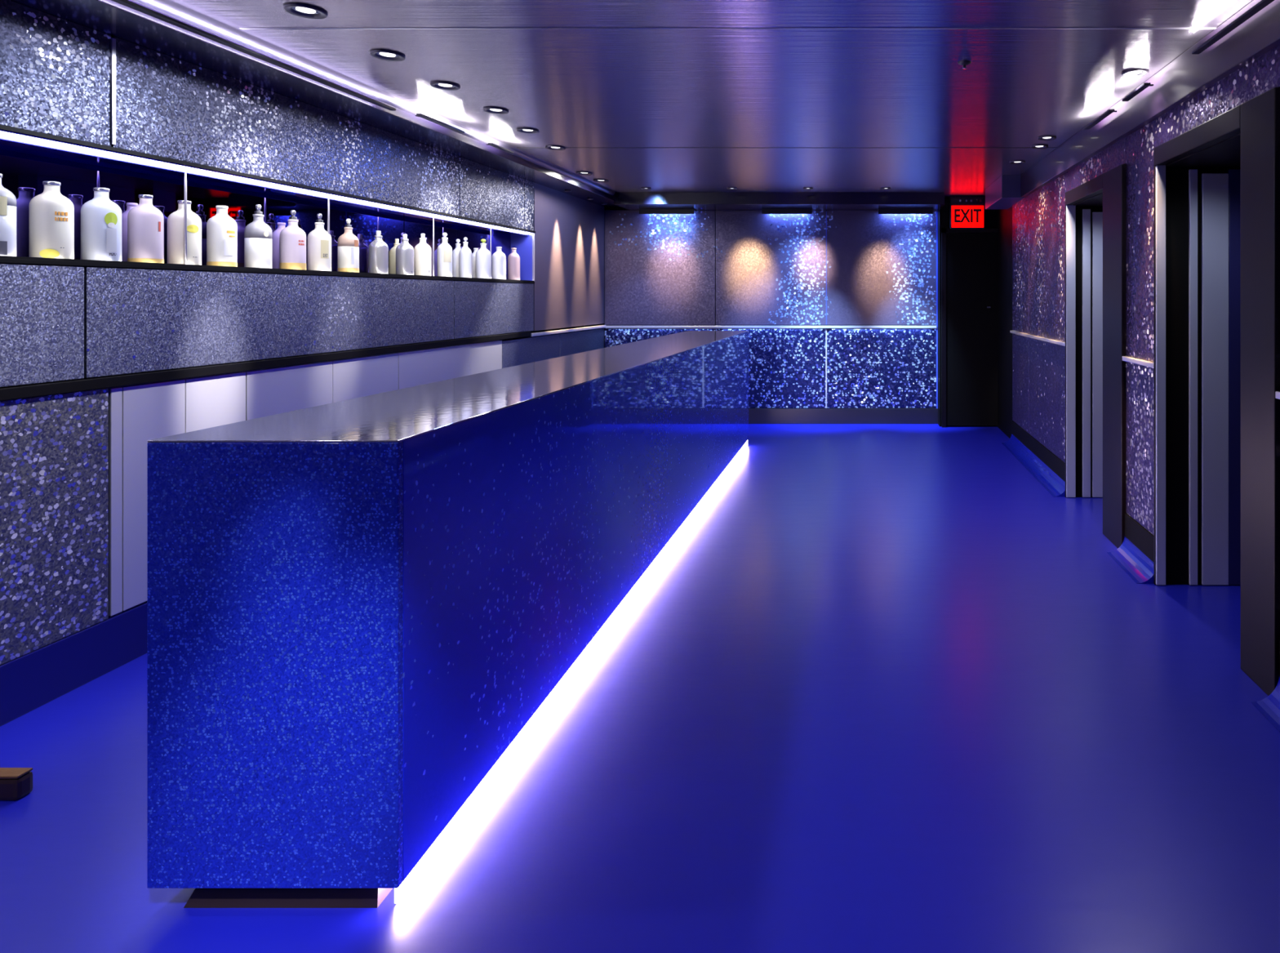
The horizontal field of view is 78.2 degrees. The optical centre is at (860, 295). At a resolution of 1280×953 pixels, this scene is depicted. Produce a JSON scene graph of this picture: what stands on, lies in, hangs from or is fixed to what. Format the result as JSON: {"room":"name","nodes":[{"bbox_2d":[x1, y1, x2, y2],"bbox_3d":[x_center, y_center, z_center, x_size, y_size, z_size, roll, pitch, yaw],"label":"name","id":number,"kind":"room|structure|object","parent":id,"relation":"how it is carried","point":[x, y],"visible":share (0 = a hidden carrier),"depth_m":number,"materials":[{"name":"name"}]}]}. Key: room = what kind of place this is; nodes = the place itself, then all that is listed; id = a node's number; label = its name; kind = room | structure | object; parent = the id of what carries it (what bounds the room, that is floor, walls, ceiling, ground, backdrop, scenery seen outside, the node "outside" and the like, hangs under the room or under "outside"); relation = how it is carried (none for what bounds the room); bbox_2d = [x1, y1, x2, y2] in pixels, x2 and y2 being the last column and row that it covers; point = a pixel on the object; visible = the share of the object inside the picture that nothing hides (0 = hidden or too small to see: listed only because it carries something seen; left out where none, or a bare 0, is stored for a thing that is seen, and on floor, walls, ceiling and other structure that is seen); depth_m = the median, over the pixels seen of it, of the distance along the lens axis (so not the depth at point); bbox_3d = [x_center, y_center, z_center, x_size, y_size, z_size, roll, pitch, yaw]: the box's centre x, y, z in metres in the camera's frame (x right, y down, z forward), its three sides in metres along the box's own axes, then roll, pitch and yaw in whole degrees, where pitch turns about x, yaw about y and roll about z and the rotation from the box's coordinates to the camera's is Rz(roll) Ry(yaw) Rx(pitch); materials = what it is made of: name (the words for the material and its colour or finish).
{"room":"bar","nodes":[
{"label":"bar","id":0,"kind":"room"},
{"bbox_2d":[0,0,604,664],"bbox_3d":[-3.117,0.170,3.100,0.566,2.500,11.400,0,0,0],"label":"wall","id":1,"kind":"structure","parent":0,"point":[62,81],"depth_m":3.15,"materials":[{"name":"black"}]},
{"bbox_2d":[0,173,16,256],"bbox_3d":[-2.897,-0.268,2.507,0.106,0.286,0.105,0,0,0],"label":"bottle","id":2,"kind":"object","parent":1,"relation":"on","point":[7,199],"visible":0.9,"depth_m":2.51,"materials":[{"name":"white"}]},
{"bbox_2d":[28,180,74,258],"bbox_3d":[-2.897,-0.267,2.689,0.112,0.285,0.110,0,0,0],"label":"bottle","id":3,"kind":"object","parent":1,"relation":"on","point":[51,213],"visible":0.9,"depth_m":2.65,"materials":[{"name":"beige"}]},
{"bbox_2d":[54,211,67,221],"bbox_3d":[-2.846,-0.283,2.673,0.003,0.032,0.035,0,0,17],"label":"print","id":4,"kind":"object","parent":3,"relation":"attached to","point":[59,215],"depth_m":2.67,"materials":[{"name":"orange paper"}]},
{"bbox_2d":[0,600,146,725],"bbox_3d":[-2.957,1.321,2.865,0.246,0.198,10.930,0,0,0],"label":"baseboard","id":5,"kind":"structure","parent":1,"relation":"attached to","point":[33,679],"depth_m":2.69,"materials":[{"name":"blue"}]},
{"bbox_2d":[80,186,121,261],"bbox_3d":[-2.897,-0.269,2.865,0.114,0.287,0.111,0,0,0],"label":"bottle","id":6,"kind":"object","parent":1,"relation":"on","point":[100,217],"visible":0.9,"depth_m":2.83,"materials":[{"name":"white"}]},
{"bbox_2d":[121,202,137,261],"bbox_3d":[-2.995,-0.254,3.085,0.088,0.257,0.088,0,0,0],"label":"bottle","id":7,"kind":"object","parent":1,"relation":"on","point":[129,205],"visible":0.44,"depth_m":3.04,"materials":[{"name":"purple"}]},
{"bbox_2d":[127,194,164,262],"bbox_3d":[-2.898,-0.267,3.043,0.108,0.285,0.108,0,0,0],"label":"bottle","id":8,"kind":"object","parent":1,"relation":"on","point":[145,222],"visible":0.88,"depth_m":3.01,"materials":[{"name":"white"}]},
{"bbox_2d":[107,371,245,616],"bbox_3d":[-2.960,0.785,3.156,0.240,0.870,0.626,0,0,0],"label":"lower cabinet","id":9,"kind":"object","parent":1,"relation":"attached to","point":[139,413],"visible":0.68,"depth_m":2.96,"materials":[{"name":"white"}]},
{"bbox_2d":[167,200,201,264],"bbox_3d":[-2.897,-0.267,3.217,0.112,0.283,0.110,0,0,0],"label":"bottle","id":10,"kind":"object","parent":1,"relation":"on","point":[175,220],"visible":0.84,"depth_m":3.18,"materials":[{"name":"beige"}]},
{"bbox_2d":[183,169,186,264],"bbox_3d":[-2.856,-0.335,3.175,0.011,0.420,0.011,0,0,0],"label":"divider","id":11,"kind":"object","parent":1,"relation":"on","point":[185,176],"depth_m":3.17,"materials":[{"name":"silver metal"}]},
{"bbox_2d":[206,204,237,266],"bbox_3d":[-2.897,-0.267,3.406,0.109,0.284,0.108,0,0,0],"label":"bottle","id":12,"kind":"object","parent":1,"relation":"on","point":[221,228],"visible":0.85,"depth_m":3.37,"materials":[{"name":"white"}]},
{"bbox_2d":[0,142,511,279],"bbox_3d":[-3.045,-0.335,2.665,0.029,0.420,7.722,0,0,0],"label":"mirror","id":13,"kind":"object","parent":1,"relation":"on","point":[24,168],"depth_m":3.48,"materials":[{"name":"blue mirror"}]},
{"bbox_2d":[244,204,272,268],"bbox_3d":[-2.898,-0.283,3.612,0.106,0.317,0.105,0,0,0],"label":"bottle","id":14,"kind":"object","parent":1,"relation":"on","point":[258,241],"visible":0.93,"depth_m":3.58,"materials":[{"name":"white"}]},
{"bbox_2d":[0,331,531,400],"bbox_3d":[-2.954,0.326,1.925,0.252,0.040,9.050,0,0,0],"label":"trim","id":15,"kind":"structure","parent":1,"relation":"attached to","point":[15,392],"depth_m":3.26,"materials":[{"name":"black"}]},
{"bbox_2d":[0,131,532,234],"bbox_3d":[-2.860,-0.538,2.685,0.024,0.011,7.670,0,0,0],"label":"led strip","id":16,"kind":"object","parent":1,"relation":"attached to","point":[2,134],"visible":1,"depth_m":3.29,"materials":[{"name":"white plastic"}]},
{"bbox_2d":[0,257,534,283],"bbox_3d":[-2.958,-0.117,2.670,0.244,0.016,7.740,0,0,0],"label":"niche shelf","id":17,"kind":"object","parent":1,"relation":"attached to","point":[50,264],"depth_m":3.34,"materials":[{"name":"black"}]},
{"bbox_2d":[471,248,478,277],"bbox_3d":[-2.985,-0.248,5.827,0.078,0.247,0.078,0,0,0],"label":"bottle","id":18,"kind":"object","parent":17,"relation":"on","point":[473,254],"visible":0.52,"depth_m":5.79,"materials":[{"name":"white"}]},
{"bbox_2d":[507,248,519,279],"bbox_3d":[-2.898,-0.263,6.279,0.094,0.276,0.094,0,0,0],"label":"bottle","id":19,"kind":"object","parent":17,"relation":"on","point":[513,258],"visible":0.91,"depth_m":6.24,"materials":[{"name":"pink"}]},
{"bbox_2d":[271,222,285,268],"bbox_3d":[-2.995,-0.252,3.882,0.087,0.254,0.087,0,0,0],"label":"bottle","id":20,"kind":"object","parent":1,"relation":"on","point":[281,225],"visible":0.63,"depth_m":3.84,"materials":[{"name":"purple"}]},
{"bbox_2d":[279,209,306,269],"bbox_3d":[-2.898,-0.282,3.833,0.110,0.314,0.110,0,0,0],"label":"bottle","id":21,"kind":"object","parent":1,"relation":"on","point":[292,237],"visible":0.91,"depth_m":3.79,"materials":[{"name":"white"}]},
{"bbox_2d":[10,0,619,206],"bbox_3d":[-2.815,-1.034,2.865,0.530,0.092,10.930,0,0,0],"label":"trim","id":22,"kind":"structure","parent":1,"relation":"attached to","point":[112,18],"depth_m":3.45,"materials":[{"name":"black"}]},
{"bbox_2d":[111,0,395,110],"bbox_3d":[-2.499,-0.994,2.600,0.051,0.012,2.800,0,0,0],"label":"lamp","id":23,"kind":"object","parent":22,"relation":"attached to","point":[128,3],"visible":1,"depth_m":3.01,"materials":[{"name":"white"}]},
{"bbox_2d":[307,213,331,271],"bbox_3d":[-2.898,-0.284,4.021,0.106,0.317,0.105,0,0,0],"label":"bottle","id":24,"kind":"object","parent":1,"relation":"on","point":[319,241],"visible":0.97,"depth_m":3.98,"materials":[{"name":"beige"}]},
{"bbox_2d":[241,352,398,420],"bbox_3d":[-2.960,0.785,4.043,0.240,0.870,1.141,0,0,0],"label":"lower cabinet","id":25,"kind":"object","parent":1,"relation":"attached to","point":[271,391],"visible":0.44,"depth_m":3.92,"materials":[{"name":"white"}]},
{"bbox_2d":[327,196,329,234],"bbox_3d":[-2.856,-0.335,4.030,0.011,0.420,0.011,0,0,0],"label":"divider","id":26,"kind":"object","parent":1,"relation":"on","point":[328,204],"depth_m":4.03,"materials":[{"name":"silver metal"}]},
{"bbox_2d":[337,218,359,272],"bbox_3d":[-2.898,-0.281,4.247,0.103,0.313,0.103,0,0,0],"label":"bottle","id":27,"kind":"object","parent":1,"relation":"on","point":[348,248],"visible":0.93,"depth_m":4.21,"materials":[{"name":"beige"}]},
{"bbox_2d":[368,230,388,273],"bbox_3d":[-2.898,-0.259,4.512,0.101,0.267,0.101,0,0,0],"label":"bottle","id":28,"kind":"object","parent":1,"relation":"on","point":[378,249],"visible":0.92,"depth_m":4.48,"materials":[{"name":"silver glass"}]},
{"bbox_2d":[388,238,399,274],"bbox_3d":[-2.995,-0.247,4.849,0.087,0.244,0.087,0,0,0],"label":"bottle","id":29,"kind":"object","parent":1,"relation":"on","point":[392,255],"visible":0.6,"depth_m":4.81,"materials":[{"name":"beige"}]},
{"bbox_2d":[395,234,413,275],"bbox_3d":[-2.898,-0.259,4.775,0.101,0.268,0.100,0,0,0],"label":"bottle","id":30,"kind":"object","parent":1,"relation":"on","point":[404,251],"visible":0.91,"depth_m":4.74,"materials":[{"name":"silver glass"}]},
{"bbox_2d":[413,233,431,275],"bbox_3d":[-2.898,-0.269,4.970,0.100,0.288,0.100,0,0,0],"label":"bottle","id":31,"kind":"object","parent":1,"relation":"on","point":[422,251],"visible":0.89,"depth_m":4.93,"materials":[{"name":"beige"}]},
{"bbox_2d":[432,216,434,275],"bbox_3d":[-2.856,-0.335,5.020,0.011,0.420,0.011,0,0,0],"label":"divider","id":32,"kind":"object","parent":1,"relation":"on","point":[433,216],"depth_m":5.02,"materials":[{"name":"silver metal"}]},
{"bbox_2d":[436,232,452,276],"bbox_3d":[-2.898,-0.284,5.232,0.095,0.317,0.094,0,0,0],"label":"bottle","id":33,"kind":"object","parent":1,"relation":"on","point":[444,251],"visible":0.93,"depth_m":5.20,"materials":[{"name":"white"}]},
{"bbox_2d":[398,339,502,389],"bbox_3d":[-2.960,0.785,5.284,0.240,0.870,1.331,0,0,0],"label":"lower cabinet","id":34,"kind":"object","parent":1,"relation":"attached to","point":[426,366],"visible":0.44,"depth_m":5.16,"materials":[{"name":"white"}]},
{"bbox_2d":[452,239,461,276],"bbox_3d":[-2.975,-0.274,5.549,0.083,0.297,0.083,0,0,0],"label":"bottle","id":35,"kind":"object","parent":1,"relation":"on","point":[455,252],"visible":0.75,"depth_m":5.51,"materials":[{"name":"white"}]},
{"bbox_2d":[459,236,471,277],"bbox_3d":[-2.895,-0.278,5.502,0.082,0.306,0.082,0,0,0],"label":"bottle","id":36,"kind":"object","parent":1,"relation":"on","point":[465,253],"visible":0.92,"depth_m":5.47,"materials":[{"name":"white"}]},
{"bbox_2d":[475,239,491,278],"bbox_3d":[-2.898,-0.282,5.769,0.108,0.314,0.108,0,0,0],"label":"bottle","id":37,"kind":"object","parent":1,"relation":"on","point":[483,255],"visible":0.94,"depth_m":5.73,"materials":[{"name":"white"}]},
{"bbox_2d":[489,226,491,253],"bbox_3d":[-2.856,-0.335,5.800,0.011,0.420,0.011,0,0,0],"label":"divider","id":38,"kind":"object","parent":1,"relation":"on","point":[491,227],"depth_m":5.80,"materials":[{"name":"silver metal"}]},
{"bbox_2d":[491,246,506,279],"bbox_3d":[-2.898,-0.259,6.018,0.103,0.268,0.103,0,0,0],"label":"bottle","id":39,"kind":"object","parent":1,"relation":"on","point":[498,259],"visible":0.85,"depth_m":5.98,"materials":[{"name":"white"}]},
{"bbox_2d":[531,324,606,336],"bbox_3d":[-2.839,0.337,7.394,0.042,0.030,1.868,0,0,0],"label":"trim","id":40,"kind":"structure","parent":1,"relation":"attached to","point":[556,331],"depth_m":7.19,"materials":[{"name":"silver metal"}]},
{"bbox_2d":[0,423,1279,952],"bbox_3d":[-0.400,1.480,3.000,6.000,0.120,11.600,0,0,0],"label":"floor","id":41,"kind":"structure","parent":0,"point":[887,688],"depth_m":2.28,"materials":[{"name":"blue"}]},
{"bbox_2d":[0,767,32,799],"bbox_3d":[-2.483,1.385,2.127,0.234,0.070,0.045,0,0,0],"label":"wooden block","id":42,"kind":"object","parent":41,"relation":"on","point":[15,783],"visible":1,"depth_m":2.11,"materials":[{"name":"brown wood"}]},
{"bbox_2d":[146,330,748,907],"bbox_3d":[-1.345,0.875,4.423,0.575,1.089,5.413,0,0,0],"label":"bar counter","id":43,"kind":"object","parent":41,"relation":"on","point":[361,611],"depth_m":1.75,"materials":[{"name":"blue stone"}]},
{"bbox_2d":[147,330,748,442],"bbox_3d":[-1.345,0.333,4.424,0.574,0.004,5.412,0,0,0],"label":"countertop","id":44,"kind":"structure","parent":43,"relation":"on","point":[397,415],"depth_m":2.34,"materials":[{"name":"silver"}]},
{"bbox_2d":[170,0,1253,196],"bbox_3d":[-0.400,-1.139,3.000,6.000,0.122,11.600,0,0,0],"label":"ceiling","id":45,"kind":"structure","parent":0,"point":[660,95],"depth_m":3.62,"materials":[{"name":"silver metal"}]},
{"bbox_2d":[283,2,327,18],"bbox_3d":[-2.092,-1.075,2.831,0.136,0.011,0.136,0,0,0],"label":"recessed light","id":46,"kind":"object","parent":45,"relation":"in","point":[302,10],"visible":1,"depth_m":2.83,"materials":[{"name":"grey"}]},
{"bbox_2d":[132,0,615,195],"bbox_3d":[-2.535,-1.058,2.560,0.030,0.045,10.320,0,0,0],"label":"trim","id":47,"kind":"structure","parent":45,"relation":"attached to","point":[173,9],"depth_m":3.50,"materials":[{"name":"silver metal"}]},
{"bbox_2d":[369,48,405,61],"bbox_3d":[-2.111,-1.075,3.351,0.136,0.011,0.136,0,0,0],"label":"recessed light","id":48,"kind":"object","parent":45,"relation":"in","point":[387,55],"visible":1,"depth_m":3.35,"materials":[{"name":"grey"}]},
{"bbox_2d":[415,113,464,133],"bbox_3d":[-2.450,-1.004,4.375,0.051,0.012,0.450,0,0,0],"label":"recessed light","id":49,"kind":"object","parent":45,"relation":"in","point":[424,116],"visible":1,"depth_m":4.34,"materials":[{"name":"black"}]},
{"bbox_2d":[430,80,460,90],"bbox_3d":[-2.122,-1.075,3.836,0.136,0.011,0.136,0,0,0],"label":"recessed light","id":50,"kind":"object","parent":45,"relation":"in","point":[442,85],"visible":1,"depth_m":3.83,"materials":[{"name":"grey"}]},
{"bbox_2d":[483,106,509,114],"bbox_3d":[-2.110,-1.075,4.347,0.136,0.011,0.136,0,0,0],"label":"recessed light","id":51,"kind":"object","parent":45,"relation":"in","point":[498,110],"visible":1,"depth_m":4.35,"materials":[{"name":"grey"}]},
{"bbox_2d":[486,142,513,153],"bbox_3d":[-2.450,-1.004,5.100,0.051,0.012,0.300,0,0,0],"label":"recessed light","id":52,"kind":"object","parent":45,"relation":"in","point":[493,144],"visible":1,"depth_m":5.07,"materials":[{"name":"black"}]},
{"bbox_2d":[516,127,538,133],"bbox_3d":[-2.160,-1.075,4.875,0.136,0.011,0.136,0,0,0],"label":"recessed light","id":53,"kind":"object","parent":45,"relation":"in","point":[524,130],"visible":1,"depth_m":4.88,"materials":[{"name":"grey metal"}]},
{"bbox_2d":[545,145,565,150],"bbox_3d":[-2.210,-1.075,5.442,0.136,0.011,0.136,0,0,0],"label":"recessed light","id":54,"kind":"object","parent":45,"relation":"in","point":[548,147],"visible":1,"depth_m":5.44,"materials":[{"name":"grey metal"}]},
{"bbox_2d":[576,171,592,174],"bbox_3d":[-2.412,-1.075,6.561,0.136,0.011,0.136,0,0,0],"label":"recessed light","id":55,"kind":"object","parent":45,"relation":"in","point":[577,172],"visible":1,"depth_m":6.56,"materials":[{"name":"grey metal"}]},
{"bbox_2d":[593,178,608,182],"bbox_3d":[-2.413,-1.075,6.985,0.136,0.011,0.136,0,0,0],"label":"recessed light","id":56,"kind":"object","parent":45,"relation":"in","point":[594,180],"visible":1,"depth_m":6.98,"materials":[{"name":"grey metal"}]},
{"bbox_2d":[640,186,651,189],"bbox_3d":[-2.140,-1.075,7.500,0.100,0.011,0.100,0,0,0],"label":"recessed light","id":57,"kind":"object","parent":45,"relation":"in","point":[642,188],"visible":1,"depth_m":7.46,"materials":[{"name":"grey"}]},
{"bbox_2d":[727,186,737,189],"bbox_3d":[-1.280,-1.075,7.500,0.100,0.011,0.100,0,0,0],"label":"recessed light","id":58,"kind":"object","parent":45,"relation":"in","point":[728,188],"visible":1,"depth_m":7.47,"materials":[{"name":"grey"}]},
{"bbox_2d":[803,186,813,189],"bbox_3d":[-0.520,-1.075,7.500,0.100,0.011,0.100,0,0,0],"label":"recessed light","id":59,"kind":"object","parent":45,"relation":"in","point":[804,188],"visible":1,"depth_m":7.46,"materials":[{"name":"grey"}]},
{"bbox_2d":[880,186,891,189],"bbox_3d":[0.260,-1.075,7.500,0.100,0.011,0.100,0,0,0],"label":"recessed light","id":60,"kind":"object","parent":45,"relation":"in","point":[882,188],"visible":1,"depth_m":7.46,"materials":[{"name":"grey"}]},
{"bbox_2d":[957,59,971,69],"bbox_3d":[0.483,-1.065,3.467,0.064,0.030,0.064,0,0,0],"label":"sprinkler","id":61,"kind":"object","parent":45,"relation":"attached to","point":[964,63],"visible":1,"depth_m":3.46,"materials":[{"name":"black"}]},
{"bbox_2d":[1009,160,1025,164],"bbox_3d":[1.265,-1.075,6.026,0.124,0.011,0.124,0,0,0],"label":"recessed light","id":62,"kind":"object","parent":45,"relation":"in","point":[1014,162],"visible":1,"depth_m":6.03,"materials":[{"name":"grey metal"}]},
{"bbox_2d":[1031,143,1048,148],"bbox_3d":[1.292,-1.075,5.400,0.124,0.011,0.124,0,0,0],"label":"recessed light","id":63,"kind":"object","parent":45,"relation":"in","point":[1041,145],"visible":1,"depth_m":5.40,"materials":[{"name":"grey metal"}]},
{"bbox_2d":[1037,135,1056,140],"bbox_3d":[1.272,-1.075,5.105,0.124,0.011,0.124,0,0,0],"label":"recessed light","id":64,"kind":"object","parent":45,"relation":"in","point":[1042,137],"visible":1,"depth_m":5.10,"materials":[{"name":"grey metal"}]},
{"bbox_2d":[1121,67,1149,77],"bbox_3d":[1.328,-1.075,3.619,0.124,0.011,0.124,0,0,0],"label":"recessed light","id":65,"kind":"object","parent":45,"relation":"in","point":[1139,72],"visible":1,"depth_m":3.62,"materials":[{"name":"grey"}]},
{"bbox_2d":[583,206,937,408],"bbox_3d":[-1.225,0.170,8.561,4.350,2.500,0.478,0,0,0],"label":"wall","id":66,"kind":"structure","parent":0,"point":[703,267],"depth_m":8.33,"materials":[{"name":"black"}]},
{"bbox_2d":[611,328,711,328],"bbox_3d":[-2.200,0.363,8.317,1.100,0.006,0.022,0,0,0],"label":"light bar","id":67,"kind":"object","parent":66,"relation":"attached to","point":[611,328],"visible":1,"depth_m":8.30,"materials":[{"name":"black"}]},
{"bbox_2d":[639,208,695,213],"bbox_3d":[-2.120,-0.924,8.258,0.600,0.055,0.105,0,0,0],"label":"light bar","id":68,"kind":"object","parent":66,"relation":"attached to","point":[641,211],"visible":1,"depth_m":8.21,"materials":[{"name":"black"}]},
{"bbox_2d":[604,325,937,328],"bbox_3d":[-0.995,0.345,8.328,3.690,0.030,0.044,0,0,0],"label":"trim","id":69,"kind":"structure","parent":66,"relation":"attached to","point":[606,326],"depth_m":8.30,"materials":[{"name":"silver metal"}]},
{"bbox_2d":[721,328,821,328],"bbox_3d":[-0.980,0.363,8.317,1.100,0.006,0.022,0,0,0],"label":"light bar","id":70,"kind":"object","parent":66,"relation":"attached to","point":[722,328],"visible":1,"depth_m":8.30,"materials":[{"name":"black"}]},
{"bbox_2d":[613,191,944,210],"bbox_3d":[-0.840,-1.016,8.300,3.440,0.128,1.000,0,0,0],"label":"trim","id":71,"kind":"structure","parent":66,"relation":"attached to","point":[715,201],"depth_m":7.80,"materials":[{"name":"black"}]},
{"bbox_2d":[761,208,813,213],"bbox_3d":[-0.800,-0.924,8.258,0.550,0.055,0.105,0,0,0],"label":"light bar","id":72,"kind":"object","parent":66,"relation":"attached to","point":[763,211],"visible":1,"depth_m":8.21,"materials":[{"name":"black"}]},
{"bbox_2d":[748,408,937,423],"bbox_3d":[-0.945,1.335,8.339,3.790,0.170,0.042,0,0,0],"label":"baseboard","id":73,"kind":"structure","parent":66,"relation":"attached to","point":[756,415],"depth_m":8.32,"materials":[{"name":"black"}]},
{"bbox_2d":[831,328,931,328],"bbox_3d":[0.240,0.363,8.317,1.100,0.006,0.022,0,0,0],"label":"light bar","id":74,"kind":"object","parent":66,"relation":"attached to","point":[832,328],"visible":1,"depth_m":8.30,"materials":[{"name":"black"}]},
{"bbox_2d":[878,208,933,213],"bbox_3d":[0.500,-0.924,8.258,0.600,0.055,0.105,0,0,0],"label":"light bar","id":75,"kind":"object","parent":66,"relation":"attached to","point":[880,211],"visible":1,"depth_m":8.21,"materials":[{"name":"black"}]},
{"bbox_2d":[937,196,997,426],"bbox_3d":[1.732,0.170,8.475,1.735,2.500,0.650,0,0,0],"label":"wall","id":76,"kind":"structure","parent":0,"point":[944,213],"depth_m":8.15,"materials":[{"name":"black paint"}]},
{"bbox_2d":[950,195,984,228],"bbox_3d":[1.155,-0.900,8.079,0.370,0.350,0.061,0,0,0],"label":"exit sign","id":77,"kind":"object","parent":76,"relation":"attached to","point":[966,211],"visible":1,"depth_m":8.05,"materials":[{"name":"red plastic"}]},
{"bbox_2d":[941,228,998,426],"bbox_3d":[1.222,0.345,8.120,0.675,2.150,0.060,0,0,0],"label":"door","id":78,"kind":"structure","parent":76,"relation":"in","point":[969,256],"depth_m":8.12,"materials":[{"name":"black"}]},
{"bbox_2d":[997,44,1279,534],"bbox_3d":[1.985,0.170,2.775,1.030,2.500,10.750,0,0,0],"label":"wall","id":79,"kind":"structure","parent":0,"point":[1031,234],"depth_m":5.42,"materials":[{"name":"black"}]},
{"bbox_2d":[985,174,1023,208],"bbox_3d":[1.883,-0.979,7.150,1.233,0.203,0.900,0,0,0],"label":"trim","id":80,"kind":"structure","parent":79,"relation":"attached to","point":[1004,192],"depth_m":6.81,"materials":[{"name":"paint"}]},
{"bbox_2d":[1009,329,1065,346],"bbox_3d":[1.464,0.345,6.270,0.032,0.026,1.936,0,0,0],"label":"trim","id":81,"kind":"structure","parent":79,"relation":"attached to","point":[1033,336],"depth_m":6.08,"materials":[{"name":"silver metal"}]},
{"bbox_2d":[1065,164,1126,547],"bbox_3d":[1.899,0.345,4.726,0.902,2.150,1.152,0,0,0],"label":"door","id":82,"kind":"structure","parent":79,"relation":"in","point":[1095,209],"depth_m":5.27,"materials":[{"name":"black metal"}]},
{"bbox_2d":[1122,355,1153,368],"bbox_3d":[1.464,0.345,3.925,0.032,0.026,0.446,0,0,0],"label":"trim","id":83,"kind":"structure","parent":79,"relation":"attached to","point":[1131,359],"depth_m":3.90,"materials":[{"name":"silver metal"}]},
{"bbox_2d":[1001,420,1279,732],"bbox_3d":[1.427,1.311,2.320,0.125,0.218,9.840,0,0,0],"label":"baseboard","id":84,"kind":"structure","parent":79,"relation":"attached to","point":[1135,555],"depth_m":4.08,"materials":[{"name":"black"}]},
{"bbox_2d":[1020,0,1279,197],"bbox_3d":[1.968,-0.980,2.050,1.065,0.200,9.300,0,0,0],"label":"trim","id":85,"kind":"structure","parent":79,"relation":"attached to","point":[1188,74],"depth_m":3.46,"materials":[{"name":"black paint"}]},
{"bbox_2d":[1084,108,1116,128],"bbox_3d":[1.369,-1.004,4.275,0.051,0.012,0.450,0,0,0],"label":"lamp","id":86,"kind":"object","parent":85,"relation":"attached to","point":[1109,111],"visible":1,"depth_m":4.23,"materials":[{"name":"black"}]},
{"bbox_2d":[1121,82,1153,101],"bbox_3d":[1.369,-1.004,3.700,0.051,0.012,0.300,0,0,0],"label":"lamp","id":87,"kind":"object","parent":85,"relation":"attached to","point":[1144,85],"visible":1,"depth_m":3.67,"materials":[{"name":"black"}]},
{"bbox_2d":[1191,0,1274,53],"bbox_3d":[1.395,-1.004,2.150,0.051,0.012,1.900,0,0,0],"label":"lamp","id":88,"kind":"object","parent":85,"relation":"attached to","point":[1261,4],"visible":1,"depth_m":2.77,"materials":[{"name":"black"}]},
{"bbox_2d":[1153,87,1279,695],"bbox_3d":[1.899,0.345,3.160,0.902,2.150,1.081,0,0,0],"label":"door","id":89,"kind":"structure","parent":79,"relation":"in","point":[1216,183],"depth_m":3.67,"materials":[{"name":"black metal"}]},
{"bbox_2d":[1275,391,1279,399],"bbox_3d":[1.464,0.345,0.010,0.032,0.026,5.216,0,0,0],"label":"trim","id":90,"kind":"structure","parent":79,"relation":"attached to","point":[1277,393],"depth_m":2.60,"materials":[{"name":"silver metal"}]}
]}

